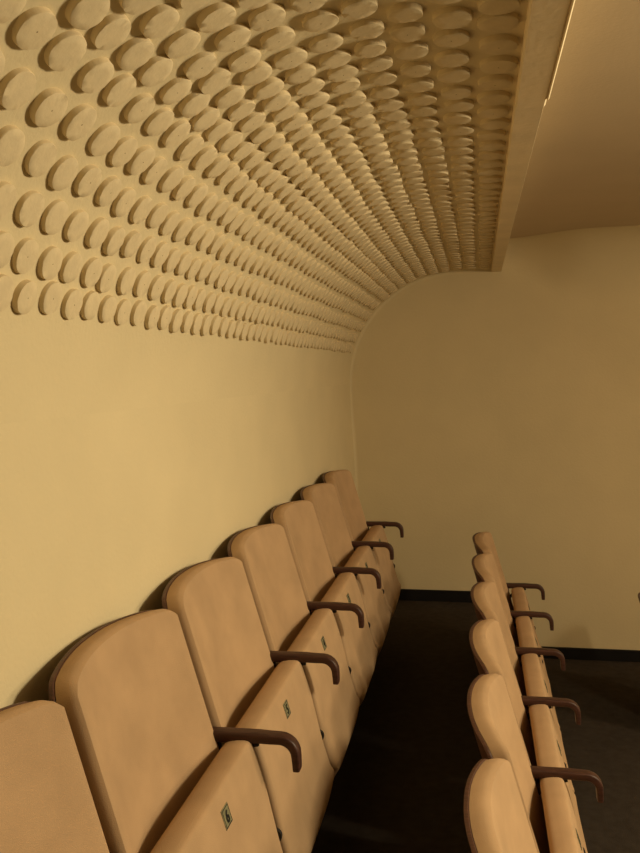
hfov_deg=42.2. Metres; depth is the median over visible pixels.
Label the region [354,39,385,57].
disc
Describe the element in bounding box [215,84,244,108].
disc
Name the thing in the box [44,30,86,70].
disc
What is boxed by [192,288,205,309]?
disc
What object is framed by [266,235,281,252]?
disc
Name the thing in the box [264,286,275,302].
disc
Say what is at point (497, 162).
disc
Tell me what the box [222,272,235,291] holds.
disc
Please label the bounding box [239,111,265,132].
disc
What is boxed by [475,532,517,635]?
backrest cushion
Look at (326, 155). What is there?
disc
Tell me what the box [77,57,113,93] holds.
disc
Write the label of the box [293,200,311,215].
disc
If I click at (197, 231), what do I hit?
disc
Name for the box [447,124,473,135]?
disc
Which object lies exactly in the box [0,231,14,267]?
disc
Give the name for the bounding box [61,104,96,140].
disc
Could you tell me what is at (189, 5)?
disc
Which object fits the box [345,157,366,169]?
disc
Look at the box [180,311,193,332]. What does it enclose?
disc
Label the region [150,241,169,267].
disc
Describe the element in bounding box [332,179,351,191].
disc
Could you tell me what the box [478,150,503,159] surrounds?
disc
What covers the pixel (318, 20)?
disc
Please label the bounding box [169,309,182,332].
disc
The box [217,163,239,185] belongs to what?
disc
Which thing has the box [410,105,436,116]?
disc
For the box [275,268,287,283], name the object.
disc
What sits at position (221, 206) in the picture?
disc
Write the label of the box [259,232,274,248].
disc
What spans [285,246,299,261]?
disc
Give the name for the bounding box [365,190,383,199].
disc
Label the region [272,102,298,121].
disc
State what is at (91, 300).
disc
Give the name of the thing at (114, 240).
disc
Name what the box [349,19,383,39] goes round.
disc
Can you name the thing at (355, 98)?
disc
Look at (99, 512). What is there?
wall
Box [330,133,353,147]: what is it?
disc
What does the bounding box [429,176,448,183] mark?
disc
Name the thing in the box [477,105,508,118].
disc
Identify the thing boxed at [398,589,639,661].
baseboard
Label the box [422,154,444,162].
disc
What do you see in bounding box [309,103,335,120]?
disc
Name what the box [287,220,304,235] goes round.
disc
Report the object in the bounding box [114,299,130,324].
disc
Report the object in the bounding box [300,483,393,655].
seat
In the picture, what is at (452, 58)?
disc
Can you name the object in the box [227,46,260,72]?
disc
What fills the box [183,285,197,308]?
disc
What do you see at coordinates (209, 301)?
disc
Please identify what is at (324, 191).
disc
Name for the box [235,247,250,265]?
disc
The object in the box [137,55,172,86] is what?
disc
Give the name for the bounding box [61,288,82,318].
disc
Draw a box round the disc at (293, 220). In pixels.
[281,216,298,231]
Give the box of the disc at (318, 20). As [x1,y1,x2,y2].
[302,9,338,31]
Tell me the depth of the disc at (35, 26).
1.07 m
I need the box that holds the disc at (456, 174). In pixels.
[451,170,471,177]
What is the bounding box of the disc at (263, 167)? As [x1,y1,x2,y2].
[249,159,272,179]
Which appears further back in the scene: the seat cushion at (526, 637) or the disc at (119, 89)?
the seat cushion at (526, 637)
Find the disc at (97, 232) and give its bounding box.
[85,217,109,248]
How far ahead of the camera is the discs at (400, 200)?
3.57 m
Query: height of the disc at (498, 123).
0.016 m
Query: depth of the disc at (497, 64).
1.66 m
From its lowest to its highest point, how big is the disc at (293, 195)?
0.045 m
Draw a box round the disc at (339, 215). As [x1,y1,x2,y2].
[330,210,345,221]
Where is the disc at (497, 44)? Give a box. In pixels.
[479,34,517,54]
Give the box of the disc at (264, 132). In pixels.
[250,123,275,143]
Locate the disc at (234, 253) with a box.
[226,243,241,262]
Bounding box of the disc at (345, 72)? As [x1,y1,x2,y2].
[327,64,357,81]
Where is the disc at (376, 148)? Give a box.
[364,142,387,153]
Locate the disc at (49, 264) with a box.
[37,246,62,279]
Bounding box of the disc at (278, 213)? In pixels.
[267,206,284,223]
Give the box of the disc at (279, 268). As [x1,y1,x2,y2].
[270,264,283,279]
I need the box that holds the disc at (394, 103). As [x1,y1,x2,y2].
[377,97,403,111]
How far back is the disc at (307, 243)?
2.85 m
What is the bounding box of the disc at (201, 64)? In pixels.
[183,51,216,79]
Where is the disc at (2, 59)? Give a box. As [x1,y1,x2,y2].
[0,50,4,75]
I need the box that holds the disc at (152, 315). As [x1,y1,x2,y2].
[144,305,159,328]
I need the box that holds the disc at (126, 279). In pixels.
[116,267,135,294]
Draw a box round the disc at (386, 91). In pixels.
[370,85,398,99]
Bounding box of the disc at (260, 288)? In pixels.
[253,282,264,299]
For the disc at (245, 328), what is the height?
0.063 m
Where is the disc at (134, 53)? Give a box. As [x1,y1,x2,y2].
[116,36,154,70]
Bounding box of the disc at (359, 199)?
[345,196,362,207]
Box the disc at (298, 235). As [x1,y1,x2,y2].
[293,225,308,240]
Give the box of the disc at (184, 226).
[172,218,192,241]
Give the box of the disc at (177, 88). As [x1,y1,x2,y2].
[159,76,191,104]
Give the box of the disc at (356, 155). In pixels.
[340,150,362,163]
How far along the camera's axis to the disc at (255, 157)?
1.91 m
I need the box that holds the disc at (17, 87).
[0,67,35,109]
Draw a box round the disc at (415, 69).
[400,61,430,77]
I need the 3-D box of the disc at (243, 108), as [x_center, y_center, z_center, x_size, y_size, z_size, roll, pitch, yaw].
[-0.159,-0.635,1.660,0.060,0.041,0.064,-1,4,9]
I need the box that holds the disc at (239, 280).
[230,274,243,292]
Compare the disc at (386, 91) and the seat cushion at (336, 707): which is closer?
the disc at (386, 91)
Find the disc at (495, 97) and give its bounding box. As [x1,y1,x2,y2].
[477,90,509,105]
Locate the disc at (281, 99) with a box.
[262,90,290,111]
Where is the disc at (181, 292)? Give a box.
[172,283,187,306]
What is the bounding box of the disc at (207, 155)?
[192,145,216,169]
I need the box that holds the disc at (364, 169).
[349,165,369,176]
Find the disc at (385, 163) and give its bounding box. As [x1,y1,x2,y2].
[371,158,392,168]
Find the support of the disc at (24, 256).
attached to the ceiling at (53, 365)
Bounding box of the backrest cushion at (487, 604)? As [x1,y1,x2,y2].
[473,581,531,729]
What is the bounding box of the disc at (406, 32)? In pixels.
[389,22,424,42]
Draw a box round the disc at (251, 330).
[246,323,255,340]
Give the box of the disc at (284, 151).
[269,144,292,162]
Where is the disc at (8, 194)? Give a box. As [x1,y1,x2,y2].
[0,181,16,218]
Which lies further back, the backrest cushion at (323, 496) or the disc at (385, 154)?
the backrest cushion at (323, 496)
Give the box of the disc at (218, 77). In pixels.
[198,66,230,94]
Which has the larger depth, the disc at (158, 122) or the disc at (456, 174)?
the disc at (456, 174)
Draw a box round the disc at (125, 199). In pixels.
[111,187,135,216]
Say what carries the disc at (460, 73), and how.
attached to the ceiling at (53, 365)
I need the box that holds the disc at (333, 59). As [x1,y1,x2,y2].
[319,49,350,69]
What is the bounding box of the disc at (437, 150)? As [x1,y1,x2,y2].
[422,146,444,155]
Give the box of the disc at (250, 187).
[236,180,257,201]
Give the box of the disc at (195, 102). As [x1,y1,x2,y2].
[178,90,209,117]
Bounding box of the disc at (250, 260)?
[242,252,256,270]
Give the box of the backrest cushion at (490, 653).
[473,619,543,809]
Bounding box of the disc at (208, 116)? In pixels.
[190,106,219,131]
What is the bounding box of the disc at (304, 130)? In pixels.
[288,124,312,141]
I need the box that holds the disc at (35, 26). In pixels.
[12,6,57,49]
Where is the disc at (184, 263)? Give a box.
[175,251,191,274]
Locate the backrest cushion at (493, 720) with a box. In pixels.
[471,673,549,852]
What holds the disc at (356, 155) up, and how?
attached to the ceiling at (53, 365)
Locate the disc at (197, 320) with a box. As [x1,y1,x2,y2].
[190,313,202,334]
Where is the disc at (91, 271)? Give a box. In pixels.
[80,257,102,287]
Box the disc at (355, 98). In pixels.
[339,91,365,107]
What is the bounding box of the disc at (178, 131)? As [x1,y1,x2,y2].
[162,119,190,147]
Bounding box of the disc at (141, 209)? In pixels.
[129,195,152,223]
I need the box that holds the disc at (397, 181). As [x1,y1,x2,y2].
[383,178,401,186]
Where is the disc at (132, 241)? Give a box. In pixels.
[120,230,141,257]
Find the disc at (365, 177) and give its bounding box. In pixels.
[353,173,372,183]
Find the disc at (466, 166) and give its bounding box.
[451,163,472,170]
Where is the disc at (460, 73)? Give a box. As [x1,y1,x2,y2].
[437,66,469,82]
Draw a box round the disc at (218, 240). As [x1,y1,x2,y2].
[207,232,224,253]
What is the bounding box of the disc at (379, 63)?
[361,55,392,72]
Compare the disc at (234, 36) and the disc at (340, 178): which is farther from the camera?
the disc at (340, 178)
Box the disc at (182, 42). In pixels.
[164,28,200,58]
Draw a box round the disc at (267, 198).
[254,193,272,210]
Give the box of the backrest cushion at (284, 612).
[231,523,310,665]
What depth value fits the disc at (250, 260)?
2.50 m
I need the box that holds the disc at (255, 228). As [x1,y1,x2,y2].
[243,222,259,240]
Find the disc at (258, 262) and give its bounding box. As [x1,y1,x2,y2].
[250,256,263,273]
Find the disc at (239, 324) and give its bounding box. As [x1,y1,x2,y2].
[233,320,242,337]
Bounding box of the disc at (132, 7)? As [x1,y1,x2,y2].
[119,0,158,14]
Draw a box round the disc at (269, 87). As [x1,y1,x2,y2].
[253,77,283,99]
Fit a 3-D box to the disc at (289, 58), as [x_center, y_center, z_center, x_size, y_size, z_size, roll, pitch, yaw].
[-0.056,-0.684,1.535,0.065,0.034,0.063,-1,4,5]
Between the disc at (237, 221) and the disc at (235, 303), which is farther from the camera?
the disc at (235, 303)
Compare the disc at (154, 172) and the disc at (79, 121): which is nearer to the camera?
the disc at (79, 121)
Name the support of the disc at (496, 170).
attached to the ceiling at (53, 365)
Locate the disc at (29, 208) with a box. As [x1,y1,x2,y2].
[15,190,44,226]
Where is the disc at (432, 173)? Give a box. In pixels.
[428,169,447,176]
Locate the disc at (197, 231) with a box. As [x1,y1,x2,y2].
[186,222,205,244]
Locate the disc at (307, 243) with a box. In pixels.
[303,234,317,246]
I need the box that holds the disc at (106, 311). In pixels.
[98,295,116,322]
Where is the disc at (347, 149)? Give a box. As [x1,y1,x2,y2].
[334,142,357,156]
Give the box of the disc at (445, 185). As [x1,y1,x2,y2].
[430,183,448,189]
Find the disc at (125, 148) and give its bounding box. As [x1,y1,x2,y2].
[108,136,137,166]
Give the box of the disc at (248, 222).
[236,215,254,234]
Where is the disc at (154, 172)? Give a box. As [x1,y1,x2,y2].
[142,156,167,184]
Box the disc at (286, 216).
[275,210,292,226]
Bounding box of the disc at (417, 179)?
[404,176,423,184]
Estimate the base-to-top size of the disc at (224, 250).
0.057 m
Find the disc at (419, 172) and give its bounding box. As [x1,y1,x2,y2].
[402,169,422,177]
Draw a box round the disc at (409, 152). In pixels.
[395,148,416,157]
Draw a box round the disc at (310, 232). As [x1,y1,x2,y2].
[299,228,314,242]
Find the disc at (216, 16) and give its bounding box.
[196,1,235,32]
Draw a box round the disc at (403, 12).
[386,2,422,22]
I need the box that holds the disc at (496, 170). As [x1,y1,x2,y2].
[478,167,501,175]
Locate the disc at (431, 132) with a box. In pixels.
[415,127,439,137]
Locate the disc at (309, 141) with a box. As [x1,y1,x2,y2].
[297,134,320,150]
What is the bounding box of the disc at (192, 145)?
[176,134,203,160]
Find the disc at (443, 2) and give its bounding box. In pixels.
[428,0,460,4]
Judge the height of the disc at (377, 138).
0.027 m
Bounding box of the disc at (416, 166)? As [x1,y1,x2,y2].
[400,163,420,171]
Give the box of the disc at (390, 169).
[378,165,397,175]
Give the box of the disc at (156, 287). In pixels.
[148,275,164,299]
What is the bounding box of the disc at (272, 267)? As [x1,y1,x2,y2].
[264,261,277,277]
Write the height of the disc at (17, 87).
0.056 m
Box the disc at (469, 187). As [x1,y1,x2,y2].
[454,184,473,191]
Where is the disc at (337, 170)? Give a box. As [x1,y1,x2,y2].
[321,166,342,179]
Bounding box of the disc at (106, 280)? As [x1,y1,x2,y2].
[96,263,116,292]
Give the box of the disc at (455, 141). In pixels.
[447,135,472,146]
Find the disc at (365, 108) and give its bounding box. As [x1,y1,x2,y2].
[346,102,373,117]
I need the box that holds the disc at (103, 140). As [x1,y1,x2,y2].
[88,122,119,155]
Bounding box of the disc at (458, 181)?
[453,177,473,185]
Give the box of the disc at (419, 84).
[402,77,433,92]
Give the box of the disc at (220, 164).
[205,155,229,178]
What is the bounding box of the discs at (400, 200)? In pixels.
[253,187,497,352]
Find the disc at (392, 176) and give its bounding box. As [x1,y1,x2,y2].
[380,171,399,180]
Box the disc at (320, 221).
[310,215,325,228]
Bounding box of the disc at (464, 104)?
[444,98,473,111]
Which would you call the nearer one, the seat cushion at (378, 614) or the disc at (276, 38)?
the disc at (276, 38)
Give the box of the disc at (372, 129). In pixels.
[355,124,379,136]
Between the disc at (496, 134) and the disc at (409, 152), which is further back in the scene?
the disc at (409, 152)
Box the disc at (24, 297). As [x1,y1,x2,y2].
[12,279,36,313]
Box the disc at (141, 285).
[133,270,150,296]
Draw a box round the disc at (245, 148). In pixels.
[230,140,254,160]
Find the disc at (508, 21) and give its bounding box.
[477,12,518,32]
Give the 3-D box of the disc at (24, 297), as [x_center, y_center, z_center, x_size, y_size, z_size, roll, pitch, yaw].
[-0.520,-0.229,1.456,0.035,0.063,0.061,-1,4,9]
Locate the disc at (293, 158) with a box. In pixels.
[276,153,299,170]
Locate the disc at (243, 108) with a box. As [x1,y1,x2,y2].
[227,98,255,121]
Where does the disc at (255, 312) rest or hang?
attached to the ceiling at (53, 365)
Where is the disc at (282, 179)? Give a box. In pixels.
[267,174,287,191]
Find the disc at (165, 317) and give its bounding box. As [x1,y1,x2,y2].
[157,305,172,329]
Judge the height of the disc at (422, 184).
0.021 m
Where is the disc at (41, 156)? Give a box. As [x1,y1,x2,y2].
[24,139,56,176]
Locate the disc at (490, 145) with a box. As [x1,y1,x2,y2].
[479,140,504,150]
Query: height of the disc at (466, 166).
0.015 m
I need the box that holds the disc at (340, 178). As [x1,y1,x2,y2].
[325,173,345,187]
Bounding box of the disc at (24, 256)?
[11,237,38,273]
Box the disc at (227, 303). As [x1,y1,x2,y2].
[219,297,231,316]
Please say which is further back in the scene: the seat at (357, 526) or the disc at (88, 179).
the seat at (357, 526)
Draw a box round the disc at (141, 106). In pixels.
[124,93,154,123]
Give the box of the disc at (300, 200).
[287,195,306,211]
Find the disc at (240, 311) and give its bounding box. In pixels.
[235,302,245,319]
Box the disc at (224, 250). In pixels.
[216,239,233,259]
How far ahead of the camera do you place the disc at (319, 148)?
2.08 m
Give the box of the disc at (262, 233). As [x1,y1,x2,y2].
[251,226,268,244]
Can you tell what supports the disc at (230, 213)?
attached to the ceiling at (53, 365)
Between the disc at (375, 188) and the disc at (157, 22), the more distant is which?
the disc at (375, 188)
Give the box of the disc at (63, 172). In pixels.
[48,155,78,190]
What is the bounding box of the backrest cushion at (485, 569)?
[474,553,523,675]
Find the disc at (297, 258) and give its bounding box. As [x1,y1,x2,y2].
[290,250,303,265]
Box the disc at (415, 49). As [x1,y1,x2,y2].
[394,41,427,59]
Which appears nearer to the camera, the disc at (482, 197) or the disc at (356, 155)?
the disc at (356, 155)
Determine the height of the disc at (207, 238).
0.057 m
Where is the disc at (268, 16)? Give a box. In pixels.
[248,3,285,30]
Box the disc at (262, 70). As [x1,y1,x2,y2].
[239,61,271,85]
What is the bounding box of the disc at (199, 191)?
[185,183,207,207]
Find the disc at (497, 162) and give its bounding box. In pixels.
[479,159,502,167]
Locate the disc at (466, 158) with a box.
[451,154,473,163]
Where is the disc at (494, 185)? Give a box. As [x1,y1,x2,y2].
[479,182,501,188]
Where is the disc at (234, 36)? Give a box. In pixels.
[214,23,250,51]
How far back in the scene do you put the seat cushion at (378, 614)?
3.69 m
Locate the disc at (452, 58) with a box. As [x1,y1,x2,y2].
[435,49,468,67]
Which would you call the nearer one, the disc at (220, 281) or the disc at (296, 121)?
the disc at (296, 121)
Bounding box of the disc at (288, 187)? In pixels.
[275,182,294,198]
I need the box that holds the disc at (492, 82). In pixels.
[478,74,511,90]
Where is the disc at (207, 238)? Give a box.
[197,228,214,250]
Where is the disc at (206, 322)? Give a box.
[200,315,211,335]
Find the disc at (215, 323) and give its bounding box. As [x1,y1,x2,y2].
[209,315,220,334]
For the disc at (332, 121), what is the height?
0.030 m
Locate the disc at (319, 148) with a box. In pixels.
[302,143,325,158]
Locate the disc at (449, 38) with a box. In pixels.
[433,29,469,47]
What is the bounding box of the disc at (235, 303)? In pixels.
[228,298,238,316]
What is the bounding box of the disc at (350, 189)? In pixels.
[335,185,353,198]
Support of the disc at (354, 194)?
attached to the ceiling at (53, 365)
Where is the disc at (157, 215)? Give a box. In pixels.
[147,202,167,227]
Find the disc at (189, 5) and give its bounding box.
[178,0,210,10]
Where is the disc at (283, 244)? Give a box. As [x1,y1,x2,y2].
[273,239,287,255]
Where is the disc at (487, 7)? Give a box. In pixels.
[478,0,520,14]
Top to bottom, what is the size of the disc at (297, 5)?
0.028 m
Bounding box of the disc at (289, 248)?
[278,244,293,260]
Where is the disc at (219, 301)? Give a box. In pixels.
[211,293,223,312]
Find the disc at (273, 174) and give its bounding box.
[258,168,279,186]
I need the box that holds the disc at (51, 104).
[30,87,67,127]
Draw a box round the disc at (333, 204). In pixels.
[322,199,339,212]
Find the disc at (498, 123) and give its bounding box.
[480,117,509,129]
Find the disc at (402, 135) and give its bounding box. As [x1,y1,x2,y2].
[389,129,413,141]
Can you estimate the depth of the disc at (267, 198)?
2.21 m
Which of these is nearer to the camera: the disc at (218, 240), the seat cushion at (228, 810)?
the seat cushion at (228, 810)
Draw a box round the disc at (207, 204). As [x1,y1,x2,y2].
[196,193,217,216]
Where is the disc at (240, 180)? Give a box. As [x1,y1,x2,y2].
[226,173,248,193]
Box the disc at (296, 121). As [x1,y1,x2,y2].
[281,113,307,131]
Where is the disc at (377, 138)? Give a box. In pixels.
[359,133,383,145]
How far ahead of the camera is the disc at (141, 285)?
1.88 m
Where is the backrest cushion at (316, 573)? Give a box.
[273,500,335,612]
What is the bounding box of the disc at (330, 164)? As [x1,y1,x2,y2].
[315,158,336,173]
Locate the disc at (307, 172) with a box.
[291,168,311,183]
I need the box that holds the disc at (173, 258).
[163,248,180,272]
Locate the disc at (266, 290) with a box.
[258,286,269,302]
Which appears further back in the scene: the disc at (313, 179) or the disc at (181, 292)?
the disc at (313, 179)
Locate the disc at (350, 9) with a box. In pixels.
[340,0,377,19]
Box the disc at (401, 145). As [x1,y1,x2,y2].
[391,139,413,149]
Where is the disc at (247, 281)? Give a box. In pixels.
[238,277,251,295]
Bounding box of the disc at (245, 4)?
[237,0,271,8]
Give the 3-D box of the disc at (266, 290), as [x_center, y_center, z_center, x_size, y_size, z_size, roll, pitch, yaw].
[-0.195,-0.457,2.851,0.043,0.060,0.064,-1,4,8]
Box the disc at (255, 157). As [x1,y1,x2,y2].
[241,149,264,169]
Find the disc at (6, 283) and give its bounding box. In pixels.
[0,274,13,311]
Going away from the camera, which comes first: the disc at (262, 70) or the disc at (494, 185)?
the disc at (262, 70)
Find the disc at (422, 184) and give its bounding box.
[406,181,425,188]
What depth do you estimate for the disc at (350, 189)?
2.56 m
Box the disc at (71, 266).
[59,251,82,282]
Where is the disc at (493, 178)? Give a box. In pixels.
[479,175,501,182]
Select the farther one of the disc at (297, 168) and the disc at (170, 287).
the disc at (297, 168)
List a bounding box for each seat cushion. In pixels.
[150,740,282,852]
[235,660,333,852]
[287,608,359,776]
[320,572,377,706]
[344,546,390,655]
[362,525,400,619]
[511,587,548,680]
[515,616,559,728]
[521,653,573,795]
[529,704,587,852]
[540,777,583,852]
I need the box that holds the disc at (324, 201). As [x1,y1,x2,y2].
[315,194,333,207]
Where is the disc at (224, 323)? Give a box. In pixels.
[218,317,228,335]
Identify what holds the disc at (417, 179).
attached to the ceiling at (53, 365)
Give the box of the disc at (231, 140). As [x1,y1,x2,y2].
[217,130,242,152]
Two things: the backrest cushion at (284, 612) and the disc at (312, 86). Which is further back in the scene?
the backrest cushion at (284, 612)
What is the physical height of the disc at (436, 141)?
0.017 m
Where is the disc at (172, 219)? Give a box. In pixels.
[160,211,180,235]
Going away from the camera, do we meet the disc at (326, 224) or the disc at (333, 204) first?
the disc at (333, 204)
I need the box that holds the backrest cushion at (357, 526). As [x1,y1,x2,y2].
[325,470,368,549]
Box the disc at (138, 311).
[130,300,146,325]
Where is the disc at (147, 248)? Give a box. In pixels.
[137,236,156,262]
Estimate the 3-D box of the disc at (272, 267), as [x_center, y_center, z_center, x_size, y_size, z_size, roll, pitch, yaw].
[-0.164,-0.524,2.755,0.047,0.057,0.061,0,4,13]
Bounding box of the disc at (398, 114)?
[380,108,406,120]
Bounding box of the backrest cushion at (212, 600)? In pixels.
[166,557,274,746]
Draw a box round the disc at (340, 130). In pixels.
[324,124,348,139]
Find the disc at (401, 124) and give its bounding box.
[386,119,410,130]
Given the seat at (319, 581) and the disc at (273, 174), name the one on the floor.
the seat at (319, 581)
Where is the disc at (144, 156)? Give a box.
[126,145,154,174]
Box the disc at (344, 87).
[331,77,359,94]
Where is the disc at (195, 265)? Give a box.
[185,257,201,279]
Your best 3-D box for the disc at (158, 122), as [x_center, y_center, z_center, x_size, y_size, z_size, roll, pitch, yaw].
[-0.292,-0.553,1.500,0.056,0.048,0.063,-1,4,10]
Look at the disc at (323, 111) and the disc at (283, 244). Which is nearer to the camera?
the disc at (323, 111)
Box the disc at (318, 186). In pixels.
[305,181,324,196]
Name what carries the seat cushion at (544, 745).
on the seat at (542, 747)
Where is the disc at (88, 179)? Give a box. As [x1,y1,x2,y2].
[74,164,101,196]
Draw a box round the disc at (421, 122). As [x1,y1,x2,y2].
[413,116,438,127]
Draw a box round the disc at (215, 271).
[205,263,220,284]
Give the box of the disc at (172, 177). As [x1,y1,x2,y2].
[159,165,183,192]
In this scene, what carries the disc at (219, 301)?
attached to the ceiling at (53, 365)
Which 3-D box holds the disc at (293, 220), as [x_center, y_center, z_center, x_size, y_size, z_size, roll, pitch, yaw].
[-0.094,-0.625,2.546,0.057,0.049,0.062,0,4,10]
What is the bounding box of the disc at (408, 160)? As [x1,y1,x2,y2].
[396,156,417,165]
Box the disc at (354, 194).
[342,190,359,201]
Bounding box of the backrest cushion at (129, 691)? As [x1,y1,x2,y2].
[55,609,218,852]
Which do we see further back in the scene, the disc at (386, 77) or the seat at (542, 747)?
the seat at (542, 747)
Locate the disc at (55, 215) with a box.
[41,199,68,234]
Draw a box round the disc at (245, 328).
[239,323,248,340]
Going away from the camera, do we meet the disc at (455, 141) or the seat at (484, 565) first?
the disc at (455, 141)
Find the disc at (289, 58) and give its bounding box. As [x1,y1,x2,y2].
[273,46,307,69]
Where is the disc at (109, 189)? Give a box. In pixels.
[95,176,121,206]
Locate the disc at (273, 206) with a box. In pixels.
[260,200,278,218]
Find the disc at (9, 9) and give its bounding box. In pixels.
[0,0,26,22]
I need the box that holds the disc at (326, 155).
[310,150,331,165]
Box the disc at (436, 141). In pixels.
[417,137,441,147]
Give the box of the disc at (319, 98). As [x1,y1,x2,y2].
[301,91,329,108]
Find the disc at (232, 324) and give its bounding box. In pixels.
[225,320,235,337]
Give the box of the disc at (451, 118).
[443,112,470,124]
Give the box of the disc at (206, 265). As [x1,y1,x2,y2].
[196,259,211,281]
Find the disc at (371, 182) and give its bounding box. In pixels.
[357,179,375,189]
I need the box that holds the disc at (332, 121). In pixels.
[317,115,341,130]
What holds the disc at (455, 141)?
attached to the ceiling at (53, 365)
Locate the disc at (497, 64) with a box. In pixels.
[480,55,517,73]
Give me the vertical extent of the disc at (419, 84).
0.017 m
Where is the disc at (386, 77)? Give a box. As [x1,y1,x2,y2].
[368,70,396,85]
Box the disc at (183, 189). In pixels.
[172,175,194,200]
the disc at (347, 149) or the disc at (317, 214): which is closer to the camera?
the disc at (347, 149)
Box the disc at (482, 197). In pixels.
[479,194,498,200]
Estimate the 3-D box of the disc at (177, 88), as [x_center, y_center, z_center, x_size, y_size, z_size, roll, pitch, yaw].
[-0.252,-0.588,1.444,0.057,0.046,0.060,-1,4,9]
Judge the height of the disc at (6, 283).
0.064 m
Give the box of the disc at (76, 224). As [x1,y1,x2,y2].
[63,209,88,241]
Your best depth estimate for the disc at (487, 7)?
1.40 m
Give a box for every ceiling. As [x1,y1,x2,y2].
[0,0,527,423]
[510,0,639,237]
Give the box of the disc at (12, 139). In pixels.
[0,125,24,165]
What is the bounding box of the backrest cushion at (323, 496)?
[303,483,353,575]
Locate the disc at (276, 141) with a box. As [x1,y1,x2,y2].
[261,134,284,152]
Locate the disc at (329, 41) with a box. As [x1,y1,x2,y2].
[309,32,342,52]
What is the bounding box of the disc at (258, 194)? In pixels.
[244,188,264,207]
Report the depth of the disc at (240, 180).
1.98 m
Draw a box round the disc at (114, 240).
[102,226,125,255]
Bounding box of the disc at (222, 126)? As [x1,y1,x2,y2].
[205,118,231,141]
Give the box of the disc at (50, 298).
[39,281,61,314]
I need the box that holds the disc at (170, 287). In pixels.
[161,279,176,303]
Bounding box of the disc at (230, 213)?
[218,205,237,225]
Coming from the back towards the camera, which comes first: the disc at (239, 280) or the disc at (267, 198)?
the disc at (239, 280)
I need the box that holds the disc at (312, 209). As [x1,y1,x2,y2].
[299,205,316,220]
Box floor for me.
[311,600,639,852]
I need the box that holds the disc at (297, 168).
[285,160,306,176]
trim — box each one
[491,100,542,271]
[515,0,574,108]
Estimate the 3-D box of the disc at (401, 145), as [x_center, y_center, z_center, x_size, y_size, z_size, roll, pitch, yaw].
[0.223,-0.766,2.247,0.063,0.021,0.065,2,5,39]
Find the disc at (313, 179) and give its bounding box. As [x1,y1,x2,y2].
[299,174,319,189]
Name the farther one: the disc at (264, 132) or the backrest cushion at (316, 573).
the backrest cushion at (316, 573)
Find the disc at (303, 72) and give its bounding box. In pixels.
[284,63,315,84]
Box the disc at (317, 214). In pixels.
[305,211,321,224]
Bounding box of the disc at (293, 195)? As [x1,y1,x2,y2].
[283,188,302,203]
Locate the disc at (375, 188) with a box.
[363,185,380,194]
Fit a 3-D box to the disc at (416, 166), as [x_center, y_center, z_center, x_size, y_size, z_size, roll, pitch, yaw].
[0.272,-0.784,2.499,0.065,0.022,0.063,-3,4,-25]
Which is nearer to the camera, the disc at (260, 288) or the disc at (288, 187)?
the disc at (288, 187)
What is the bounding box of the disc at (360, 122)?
[350,114,375,128]
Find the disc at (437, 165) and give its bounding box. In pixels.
[425,162,446,169]
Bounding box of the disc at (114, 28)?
[90,13,130,49]
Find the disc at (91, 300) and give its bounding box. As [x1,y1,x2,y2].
[80,290,99,319]
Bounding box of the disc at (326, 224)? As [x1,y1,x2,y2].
[316,219,331,232]
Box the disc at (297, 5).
[290,0,326,11]
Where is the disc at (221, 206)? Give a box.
[208,198,228,220]
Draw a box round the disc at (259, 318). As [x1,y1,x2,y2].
[254,307,264,323]
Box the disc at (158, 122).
[144,107,173,136]
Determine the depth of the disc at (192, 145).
1.66 m
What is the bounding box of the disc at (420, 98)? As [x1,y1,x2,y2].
[408,92,436,105]
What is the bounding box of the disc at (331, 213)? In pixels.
[325,205,341,217]
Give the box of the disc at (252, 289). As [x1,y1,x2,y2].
[246,279,258,296]
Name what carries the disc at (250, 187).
attached to the ceiling at (53, 365)
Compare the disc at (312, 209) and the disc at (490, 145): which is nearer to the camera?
the disc at (490, 145)
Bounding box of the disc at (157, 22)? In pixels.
[139,4,179,38]
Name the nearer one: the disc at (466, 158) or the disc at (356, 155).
the disc at (356, 155)
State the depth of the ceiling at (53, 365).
1.74 m
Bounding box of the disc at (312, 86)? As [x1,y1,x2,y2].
[295,77,324,96]
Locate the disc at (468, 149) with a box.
[448,145,472,154]
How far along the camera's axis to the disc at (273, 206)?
2.29 m
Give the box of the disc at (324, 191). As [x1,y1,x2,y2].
[311,188,328,201]
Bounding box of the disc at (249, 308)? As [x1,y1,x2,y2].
[242,302,253,320]
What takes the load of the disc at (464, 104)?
attached to the ceiling at (53, 365)
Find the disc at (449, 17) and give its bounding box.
[432,6,471,28]
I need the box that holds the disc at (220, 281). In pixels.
[214,268,228,288]
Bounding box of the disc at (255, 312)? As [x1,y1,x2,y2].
[249,305,259,321]
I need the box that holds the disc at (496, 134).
[477,129,505,139]
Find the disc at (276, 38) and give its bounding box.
[260,26,294,50]
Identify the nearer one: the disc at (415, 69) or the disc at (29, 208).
the disc at (29, 208)
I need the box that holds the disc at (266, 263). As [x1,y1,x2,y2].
[257,258,270,274]
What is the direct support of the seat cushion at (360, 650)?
on the seat at (319, 581)
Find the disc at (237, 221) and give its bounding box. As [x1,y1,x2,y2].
[226,211,244,232]
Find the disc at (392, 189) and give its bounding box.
[385,184,402,192]
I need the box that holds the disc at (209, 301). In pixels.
[203,292,215,312]
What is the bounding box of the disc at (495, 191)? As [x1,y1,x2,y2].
[479,188,500,194]
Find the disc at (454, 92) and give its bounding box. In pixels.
[441,85,471,99]
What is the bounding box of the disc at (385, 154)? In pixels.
[367,150,389,161]
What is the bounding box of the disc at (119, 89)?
[102,73,136,106]
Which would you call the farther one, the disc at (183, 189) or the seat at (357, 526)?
the seat at (357, 526)
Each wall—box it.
[0,384,358,707]
[353,225,639,649]
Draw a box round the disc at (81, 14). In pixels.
[65,0,109,29]
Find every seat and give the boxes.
[0,700,108,852]
[48,609,301,852]
[162,557,339,852]
[227,523,363,776]
[270,500,380,706]
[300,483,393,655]
[322,470,403,619]
[464,758,536,852]
[467,673,603,852]
[469,619,587,852]
[471,581,573,795]
[472,532,548,680]
[472,553,559,728]

